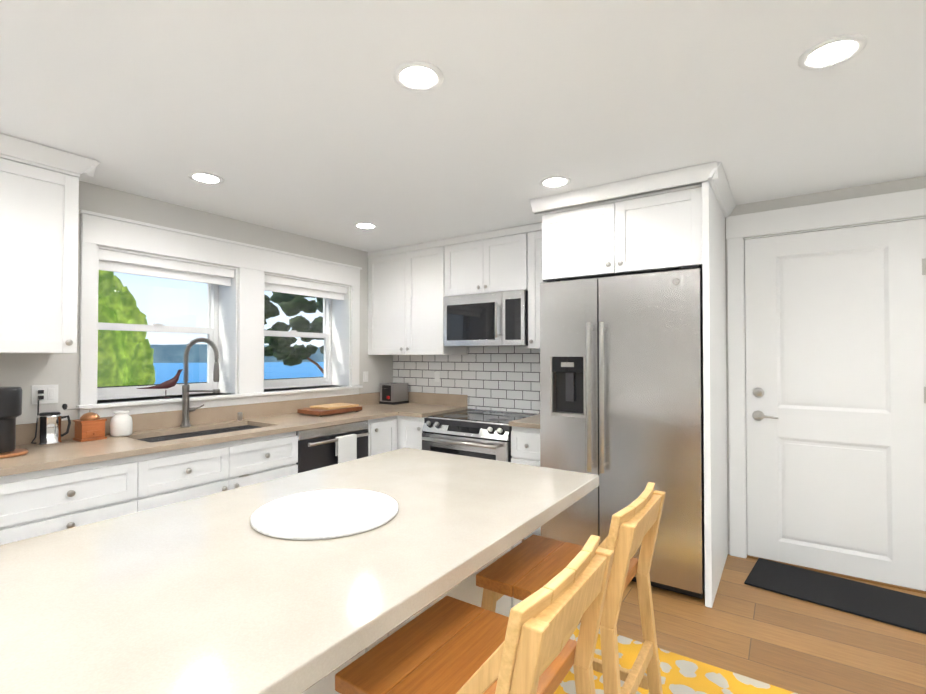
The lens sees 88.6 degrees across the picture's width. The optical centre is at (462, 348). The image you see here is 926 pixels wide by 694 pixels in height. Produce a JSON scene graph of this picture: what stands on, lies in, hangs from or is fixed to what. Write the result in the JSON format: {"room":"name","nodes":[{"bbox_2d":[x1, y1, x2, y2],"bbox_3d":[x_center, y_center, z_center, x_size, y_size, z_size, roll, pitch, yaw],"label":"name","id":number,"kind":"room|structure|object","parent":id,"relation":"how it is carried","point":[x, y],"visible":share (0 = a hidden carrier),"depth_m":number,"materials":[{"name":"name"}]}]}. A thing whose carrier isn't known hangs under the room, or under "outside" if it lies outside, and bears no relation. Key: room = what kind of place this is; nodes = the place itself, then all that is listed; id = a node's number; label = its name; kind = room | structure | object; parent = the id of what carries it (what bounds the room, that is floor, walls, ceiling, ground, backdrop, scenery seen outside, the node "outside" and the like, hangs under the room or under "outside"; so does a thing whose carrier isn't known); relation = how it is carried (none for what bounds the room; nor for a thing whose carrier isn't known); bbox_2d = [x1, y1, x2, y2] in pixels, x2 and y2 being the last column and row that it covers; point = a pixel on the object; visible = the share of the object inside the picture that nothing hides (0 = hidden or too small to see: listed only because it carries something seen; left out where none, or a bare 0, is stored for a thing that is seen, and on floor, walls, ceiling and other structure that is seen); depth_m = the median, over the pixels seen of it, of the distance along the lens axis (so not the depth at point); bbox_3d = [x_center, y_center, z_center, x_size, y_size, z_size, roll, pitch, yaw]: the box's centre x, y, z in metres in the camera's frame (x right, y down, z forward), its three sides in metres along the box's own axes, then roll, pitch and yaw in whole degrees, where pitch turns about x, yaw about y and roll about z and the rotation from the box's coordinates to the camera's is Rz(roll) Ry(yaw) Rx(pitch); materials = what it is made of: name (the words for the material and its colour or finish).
{"room":"kitchen","nodes":[
{"label":"kitchen","id":0,"kind":"room"},
{"bbox_2d":[0,181,392,424],"bbox_3d":[-2.568,0.190,2.268,0.320,2.257,6.817,-1,-1,34],"label":"wall","id":1,"kind":"structure","parent":0,"point":[25,372],"depth_m":2.98,"materials":[{"name":"white paint"}]},
{"bbox_2d":[0,145,83,352],"bbox_3d":[-2.181,-0.430,2.250,0.348,0.905,0.476,-1,-1,34],"label":"upper cabinet","id":2,"kind":"object","parent":1,"relation":"attached to","point":[39,200],"depth_m":2.23,"materials":[{"name":"white paint"}]},
{"bbox_2d":[31,385,57,404],"bbox_3d":[-2.199,0.243,2.498,0.029,0.098,0.110,-1,-1,34],"label":"electrical outlet plate","id":3,"kind":"object","parent":1,"relation":"attached to","point":[44,394],"visible":1,"depth_m":2.50,"materials":[{"name":"white plastic"}]},
{"bbox_2d":[16,392,379,483],"bbox_3d":[-1.705,0.558,2.793,0.506,0.328,4.324,-1,-1,34],"label":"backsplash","id":4,"kind":"structure","parent":1,"relation":"attached to","point":[185,455],"depth_m":2.82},
{"bbox_2d":[76,209,362,418],"bbox_3d":[-1.649,-0.173,3.562,0.350,1.158,2.104,-1,-1,34],"label":"window unit","id":5,"kind":"structure","parent":1,"relation":"in","point":[210,331],"depth_m":3.39,"materials":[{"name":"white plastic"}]},
{"bbox_2d":[137,369,182,397],"bbox_3d":[-1.921,0.227,3.014,0.052,0.182,0.268,-1,-1,34],"label":"bird figurine","id":6,"kind":"object","parent":5,"relation":"on","point":[172,382],"visible":1,"depth_m":3.04,"materials":[{"name":"red wood"}]},
{"bbox_2d":[99,249,233,285],"bbox_3d":[-1.894,-0.509,3.078,0.065,0.116,0.811,-1,-1,34],"label":"window shade","id":7,"kind":"object","parent":5,"relation":"attached to","point":[119,262],"visible":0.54,"depth_m":3.02,"materials":[{"name":"white fabric"}]},
{"bbox_2d":[265,275,346,299],"bbox_3d":[-1.302,-0.496,3.948,0.065,0.116,0.829,-1,-1,34],"label":"window shade","id":8,"kind":"object","parent":5,"relation":"attached to","point":[290,286],"visible":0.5,"depth_m":3.91,"materials":[{"name":"white fabric"}]},
{"bbox_2d":[264,293,331,388],"bbox_3d":[-1.472,-0.109,4.058,0.083,0.887,0.837,-1,-1,34],"label":"window unit","id":9,"kind":"structure","parent":1,"relation":"in","point":[325,379],"depth_m":4.18,"materials":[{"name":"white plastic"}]},
{"bbox_2d":[363,371,367,381],"bbox_3d":[-0.904,0.263,4.416,0.010,0.096,0.062,-1,-1,34],"label":"light switch","id":10,"kind":"object","parent":1,"relation":"attached to","point":[365,376],"visible":1,"depth_m":4.41,"materials":[{"name":"white plastic"}]},
{"bbox_2d":[180,337,219,426],"bbox_3d":[-1.680,0.213,3.029,0.202,0.572,0.165,-1,-1,34],"label":"faucet","id":11,"kind":"object","parent":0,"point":[186,409],"visible":1,"depth_m":3.02,"materials":[{"name":"silver metal"}]},
{"bbox_2d":[0,0,925,251],"bbox_3d":[-0.121,-1.014,0.621,6.240,0.100,6.817,-1,-1,34],"label":"ceiling","id":12,"kind":"structure","parent":0,"point":[313,119],"depth_m":1.82,"materials":[{"name":"white paint"}]},
{"bbox_2d":[188,172,223,183],"bbox_3d":[-1.406,-0.931,2.597,0.176,0.007,0.176,-1,-1,34],"label":"recessed light","id":13,"kind":"object","parent":12,"relation":"in","point":[205,177],"visible":1,"depth_m":2.59,"materials":[{"name":"white paint"}]},
{"bbox_2d":[353,222,376,228],"bbox_3d":[-0.731,-0.916,3.553,0.176,0.007,0.176,-1,-1,34],"label":"recessed light","id":14,"kind":"object","parent":12,"relation":"in","point":[362,225],"visible":1,"depth_m":3.54,"materials":[{"name":"white paint"}]},
{"bbox_2d":[393,61,443,91],"bbox_3d":[-0.155,-0.945,1.655,0.176,0.007,0.176,-1,-1,34],"label":"recessed light","id":15,"kind":"object","parent":12,"relation":"in","point":[419,76],"visible":1,"depth_m":1.65,"materials":[{"name":"white paint"}]},
{"bbox_2d":[539,176,570,187],"bbox_3d":[0.515,-0.930,2.656,0.176,0.007,0.176,-1,-1,34],"label":"recessed light","id":16,"kind":"object","parent":12,"relation":"in","point":[554,181],"visible":1,"depth_m":2.65,"materials":[{"name":"white paint"}]},
{"bbox_2d":[798,34,866,69],"bbox_3d":[1.183,-0.947,1.524,0.176,0.007,0.176,-1,-1,34],"label":"recessed light","id":17,"kind":"object","parent":12,"relation":"in","point":[834,51],"visible":1,"depth_m":1.52,"materials":[{"name":"white paint"}]},
{"bbox_2d":[422,176,925,553],"bbox_3d":[1.839,0.204,3.198,5.920,2.257,0.320,-1,-1,34],"label":"wall","id":18,"kind":"structure","parent":0,"point":[915,183],"depth_m":2.86,"materials":[{"name":"white paint"}]},
{"bbox_2d":[368,245,411,354],"bbox_3d":[-0.578,-0.420,4.446,0.526,0.964,0.348,-1,-1,34],"label":"upper cabinet","id":19,"kind":"object","parent":18,"relation":"attached to","point":[410,287],"depth_m":4.30,"materials":[{"name":"white paint"}]},
{"bbox_2d":[404,392,467,407],"bbox_3d":[-0.325,0.470,4.458,0.875,0.102,0.020,-1,-1,34],"label":"backsplash","id":20,"kind":"structure","parent":18,"relation":"attached to","point":[413,397],"depth_m":4.39,"materials":[{"name":"beige stone"}]},
{"bbox_2d":[412,239,466,354],"bbox_3d":[-0.261,-0.424,4.231,0.473,0.964,0.348,-1,-1,34],"label":"upper cabinet","id":21,"kind":"object","parent":18,"relation":"attached to","point":[427,257],"depth_m":4.06,"materials":[{"name":"white paint"}]},
{"bbox_2d":[393,346,539,412],"bbox_3d":[0.111,0.361,4.174,1.954,0.772,0.007,-1,-1,34],"label":"wall tile","id":22,"kind":"structure","parent":18,"relation":"attached to","point":[503,378],"depth_m":4.12,"materials":[{"name":"white tile"}]},
{"bbox_2d":[435,372,439,381],"bbox_3d":[-0.241,0.264,4.405,0.058,0.094,0.008,-1,-1,34],"label":"outlet","id":23,"kind":"object","parent":22,"relation":"attached to","point":[437,376],"visible":1,"depth_m":4.40,"materials":[{"name":"white plastic"}]},
{"bbox_2d":[444,225,527,296],"bbox_3d":[0.256,-0.671,3.882,0.778,0.480,0.348,-1,-1,34],"label":"upper cabinet","id":24,"kind":"object","parent":18,"relation":"attached to","point":[497,260],"depth_m":3.72,"materials":[{"name":"white paint"}]},
{"bbox_2d":[443,290,527,346],"bbox_3d":[0.233,-0.224,3.842,0.747,0.408,0.410,-1,-1,34],"label":"microwave","id":25,"kind":"object","parent":24,"relation":"attached to","point":[488,319],"visible":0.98,"depth_m":3.69,"materials":[{"name":"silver metal"}]},
{"bbox_2d":[528,223,545,348],"bbox_3d":[0.687,-0.456,3.586,0.265,0.919,0.348,-1,-1,34],"label":"upper cabinet","id":26,"kind":"object","parent":18,"relation":"attached to","point":[534,230],"depth_m":3.49,"materials":[{"name":"white paint"}]},
{"bbox_2d":[726,188,925,593],"bbox_3d":[2.241,0.235,2.909,1.059,2.185,0.344,-1,-1,34],"label":"door frame","id":27,"kind":"structure","parent":18,"relation":"attached to","point":[885,207],"depth_m":3.01,"materials":[{"name":"white paint"}]},
{"bbox_2d":[745,218,925,590],"bbox_3d":[2.160,0.305,2.783,0.859,2.013,0.106,-1,-1,34],"label":"door","id":28,"kind":"structure","parent":18,"relation":"in","point":[835,325],"depth_m":2.77,"materials":[{"name":"white paint"}]},
{"bbox_2d":[522,539,925,693],"bbox_3d":[-0.121,1.343,0.585,6.240,0.100,6.817,-1,-1,34],"label":"floor","id":29,"kind":"structure","parent":0,"point":[788,643],"depth_m":2.15,"materials":[{"name":"brown wood"}]},
{"bbox_2d":[0,476,11,544],"bbox_3d":[-2.327,0.911,1.775,0.618,0.800,0.765,-1,-1,34],"label":"base cabinet","id":30,"kind":"object","parent":29,"relation":"on","point":[5,481],"depth_m":1.93,"materials":[{"name":"white paint"}]},
{"bbox_2d":[12,452,159,541],"bbox_3d":[-1.988,0.918,2.273,0.618,0.800,0.673,-1,-1,34],"label":"base cabinet","id":31,"kind":"object","parent":29,"relation":"on","point":[155,460],"depth_m":2.14,"materials":[{"name":"white paint"}]},
{"bbox_2d":[0,432,163,475],"bbox_3d":[-2.320,0.496,1.770,0.643,0.030,1.939,-1,-1,34],"label":"countertop","id":32,"kind":"structure","parent":31,"relation":"on","point":[70,453],"depth_m":2.22,"materials":[{"name":"beige stone"}]},
{"bbox_2d":[0,387,27,458],"bbox_3d":[-2.164,0.331,2.199,0.364,0.310,0.178,-1,-1,34],"label":"machine","id":33,"kind":"object","parent":32,"relation":"on","point":[10,404],"visible":1,"depth_m":2.13,"materials":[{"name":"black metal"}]},
{"bbox_2d":[31,400,70,445],"bbox_3d":[-2.125,0.378,2.452,0.157,0.224,0.142,-1,-1,34],"label":"milk frother","id":34,"kind":"object","parent":32,"relation":"on","point":[48,424],"visible":1,"depth_m":2.39,"materials":[{"name":"silver metal"}]},
{"bbox_2d":[62,404,106,441],"bbox_3d":[-2.028,0.392,2.541,0.127,0.199,0.165,-1,-1,34],"label":"coffee grinder","id":35,"kind":"object","parent":32,"relation":"on","point":[89,425],"visible":1,"depth_m":2.53,"materials":[{"name":"brown wood"}]},
{"bbox_2d":[110,411,132,436],"bbox_3d":[-1.939,0.423,2.691,0.106,0.140,0.106,-1,-1,34],"label":"ceramic jar","id":36,"kind":"object","parent":32,"relation":"on","point":[121,423],"visible":1,"depth_m":2.65,"materials":[{"name":"white ceramic"}]},
{"bbox_2d":[160,456,297,505],"bbox_3d":[-1.568,1.033,2.887,0.618,0.590,0.862,-1,-1,34],"label":"base cabinet","id":37,"kind":"object","parent":29,"relation":"on","point":[199,486],"depth_m":2.68,"materials":[{"name":"white paint"}]},
{"bbox_2d":[296,420,369,472],"bbox_3d":[-1.104,0.939,3.478,0.627,0.796,0.620,-1,-1,34],"label":"dishwasher","id":38,"kind":"object","parent":29,"relation":"on","point":[316,448],"visible":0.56,"depth_m":3.25,"materials":[{"name":"black metal"}]},
{"bbox_2d":[335,434,356,463],"bbox_3d":[-0.827,0.726,3.351,0.035,0.218,0.170,-1,-1,34],"label":"dish towel","id":39,"kind":"object","parent":38,"relation":"hanging from","point":[345,448],"visible":0.88,"depth_m":3.33,"materials":[{"name":"white fabric"}]},
{"bbox_2d":[312,416,391,455],"bbox_3d":[-0.882,0.943,3.897,0.618,0.800,0.312,-1,-1,34],"label":"base cabinet","id":40,"kind":"object","parent":29,"relation":"on","point":[380,437],"depth_m":3.70,"materials":[{"name":"white paint"}]},
{"bbox_2d":[308,547,520,693],"bbox_3d":[-0.691,0.906,1.141,0.666,0.790,2.365,-1,-1,34],"label":"kitchen island","id":41,"kind":"object","parent":29,"relation":"on","point":[468,592],"depth_m":1.62,"materials":[{"name":"paint"}]},
{"bbox_2d":[0,447,598,693],"bbox_3d":[-0.568,0.488,1.056,0.965,0.041,2.432,-1,-1,34],"label":"island countertop","id":42,"kind":"structure","parent":41,"relation":"on","point":[187,596],"depth_m":0.96,"materials":[{"name":"beige stone"}]},
{"bbox_2d":[251,489,397,539],"bbox_3d":[-0.386,0.463,1.352,0.400,0.015,0.400,-1,-1,34],"label":"placemat","id":43,"kind":"object","parent":42,"relation":"on","point":[323,514],"visible":0.98,"depth_m":1.30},
{"bbox_2d":[392,408,465,449],"bbox_3d":[-0.272,0.945,4.015,0.297,0.800,0.682,-1,-1,34],"label":"base cabinet","id":44,"kind":"object","parent":29,"relation":"on","point":[406,430],"depth_m":3.81,"materials":[{"name":"white paint"}]},
{"bbox_2d":[236,403,435,431],"bbox_3d":[-0.889,0.527,3.871,0.643,0.030,1.625,-1,-1,34],"label":"countertop","id":45,"kind":"structure","parent":44,"relation":"on","point":[291,421],"depth_m":3.47,"materials":[{"name":"beige stone"}]},
{"bbox_2d":[238,412,242,419],"bbox_3d":[-1.563,0.476,3.324,0.032,0.055,0.032,-1,-1,34],"label":"soap dispenser","id":46,"kind":"object","parent":45,"relation":"on","point":[240,415],"visible":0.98,"depth_m":3.31,"materials":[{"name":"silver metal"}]},
{"bbox_2d":[297,403,361,415],"bbox_3d":[-1.046,0.480,3.746,0.270,0.058,0.420,-1,-1,34],"label":"cutting board","id":47,"kind":"object","parent":45,"relation":"on","point":[327,409],"visible":1,"depth_m":3.67,"materials":[{"name":"brown wood"}]},
{"bbox_2d":[379,382,408,404],"bbox_3d":[-0.661,0.426,4.497,0.178,0.190,0.244,-1,-1,34],"label":"toaster","id":48,"kind":"object","parent":45,"relation":"on","point":[394,393],"visible":1,"depth_m":4.43,"materials":[{"name":"silver metal"}]},
{"bbox_2d":[400,404,459,415],"bbox_3d":[-0.243,0.530,4.025,0.252,0.030,0.643,-1,-1,34],"label":"countertop","id":49,"kind":"structure","parent":44,"relation":"on","point":[439,407],"depth_m":3.97,"materials":[{"name":"beige stone"}]},
{"bbox_2d":[422,408,539,461],"bbox_3d":[0.153,0.931,3.696,0.750,0.818,0.706,-1,-1,34],"label":"range","id":50,"kind":"object","parent":29,"relation":"on","point":[479,433],"visible":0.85,"depth_m":3.49,"materials":[{"name":"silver metal"}]},
{"bbox_2d":[511,428,540,539],"bbox_3d":[0.611,0.936,3.452,0.265,0.800,0.618,-1,-1,34],"label":"base cabinet","id":51,"kind":"object","parent":29,"relation":"on","point":[525,442],"depth_m":3.22,"materials":[{"name":"white paint"}]},
{"bbox_2d":[509,416,539,427],"bbox_3d":[0.604,0.521,3.448,0.265,0.030,0.643,-1,-1,34],"label":"countertop","id":52,"kind":"structure","parent":51,"relation":"on","point":[532,421],"depth_m":3.24,"materials":[{"name":"beige stone"}]},
{"bbox_2d":[540,265,704,598],"bbox_3d":[1.056,0.448,2.997,0.904,1.755,0.844,-1,-1,34],"label":"fridge","id":53,"kind":"object","parent":29,"relation":"on","point":[621,391],"visible":0.81,"depth_m":2.65,"materials":[{"name":"silver metal"}]},
{"bbox_2d":[530,161,735,607],"bbox_3d":[1.090,0.203,2.991,1.050,2.253,0.861,-1,-1,34],"label":"cabinet","id":54,"kind":"object","parent":29,"relation":"on","point":[673,220],"visible":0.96,"depth_m":2.68,"materials":[{"name":"white paint"}]},
{"bbox_2d":[554,622,797,693],"bbox_3d":[0.399,1.282,0.222,2.030,0.009,3.560,-1,-1,34],"label":"rug","id":55,"kind":"object","parent":29,"relation":"on","point":[680,674],"visible":0.5,"depth_m":1.87,"materials":[{"name":"yellow fabric"}]},
{"bbox_2d":[335,535,613,693],"bbox_3d":[0.018,0.853,1.013,0.502,0.872,0.460,-1,-1,34],"label":"stool","id":56,"kind":"object","parent":55,"relation":"on","point":[452,645],"visible":1,"depth_m":0.97,"materials":[{"name":"brown wood"}]},
{"bbox_2d":[476,482,665,693],"bbox_3d":[0.319,0.859,1.456,0.502,0.872,0.460,-1,-1,34],"label":"stool","id":57,"kind":"object","parent":55,"relation":"on","point":[528,567],"visible":0.75,"depth_m":1.40,"materials":[{"name":"brown wood"}]},
{"bbox_2d":[744,558,925,633],"bbox_3d":[2.021,1.316,2.559,0.800,0.012,0.430,-1,-1,41],"label":"door mat","id":58,"kind":"object","parent":29,"relation":"on","point":[892,607],"visible":1,"depth_m":2.53,"materials":[{"name":"black rubber"}]},
{"label":"outside","id":59,"kind":"structure","parent":0,"visible":0},
{"bbox_2d":[114,272,323,383],"bbox_3d":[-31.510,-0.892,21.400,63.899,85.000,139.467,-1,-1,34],"label":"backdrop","id":60,"kind":"structure","parent":59,"point":[188,337],"depth_m":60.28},
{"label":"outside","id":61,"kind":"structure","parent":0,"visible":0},
{"bbox_2d":[97,270,155,386],"bbox_3d":[-4.621,0.822,5.725,1.286,3.695,1.275,-1,-1,34],"label":"tree","id":62,"kind":"object","parent":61,"point":[116,350],"depth_m":5.67,"materials":[{"name":"green plant"}]},
{"bbox_2d":[97,377,317,387],"bbox_3d":[-2.354,2.360,4.523,1.860,3.985,11.000,-1,-1,34],"label":"deck","id":63,"kind":"object","parent":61,"point":[193,382],"depth_m":5.07,"materials":[{"name":"grey"}]},
{"bbox_2d":[264,292,323,373],"bbox_3d":[-4.549,0.666,15.007,1.928,6.009,7.058,-1,-1,34],"label":"tree","id":64,"kind":"object","parent":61,"point":[280,325],"depth_m":14.14,"materials":[{"name":"green plant"}]}
]}

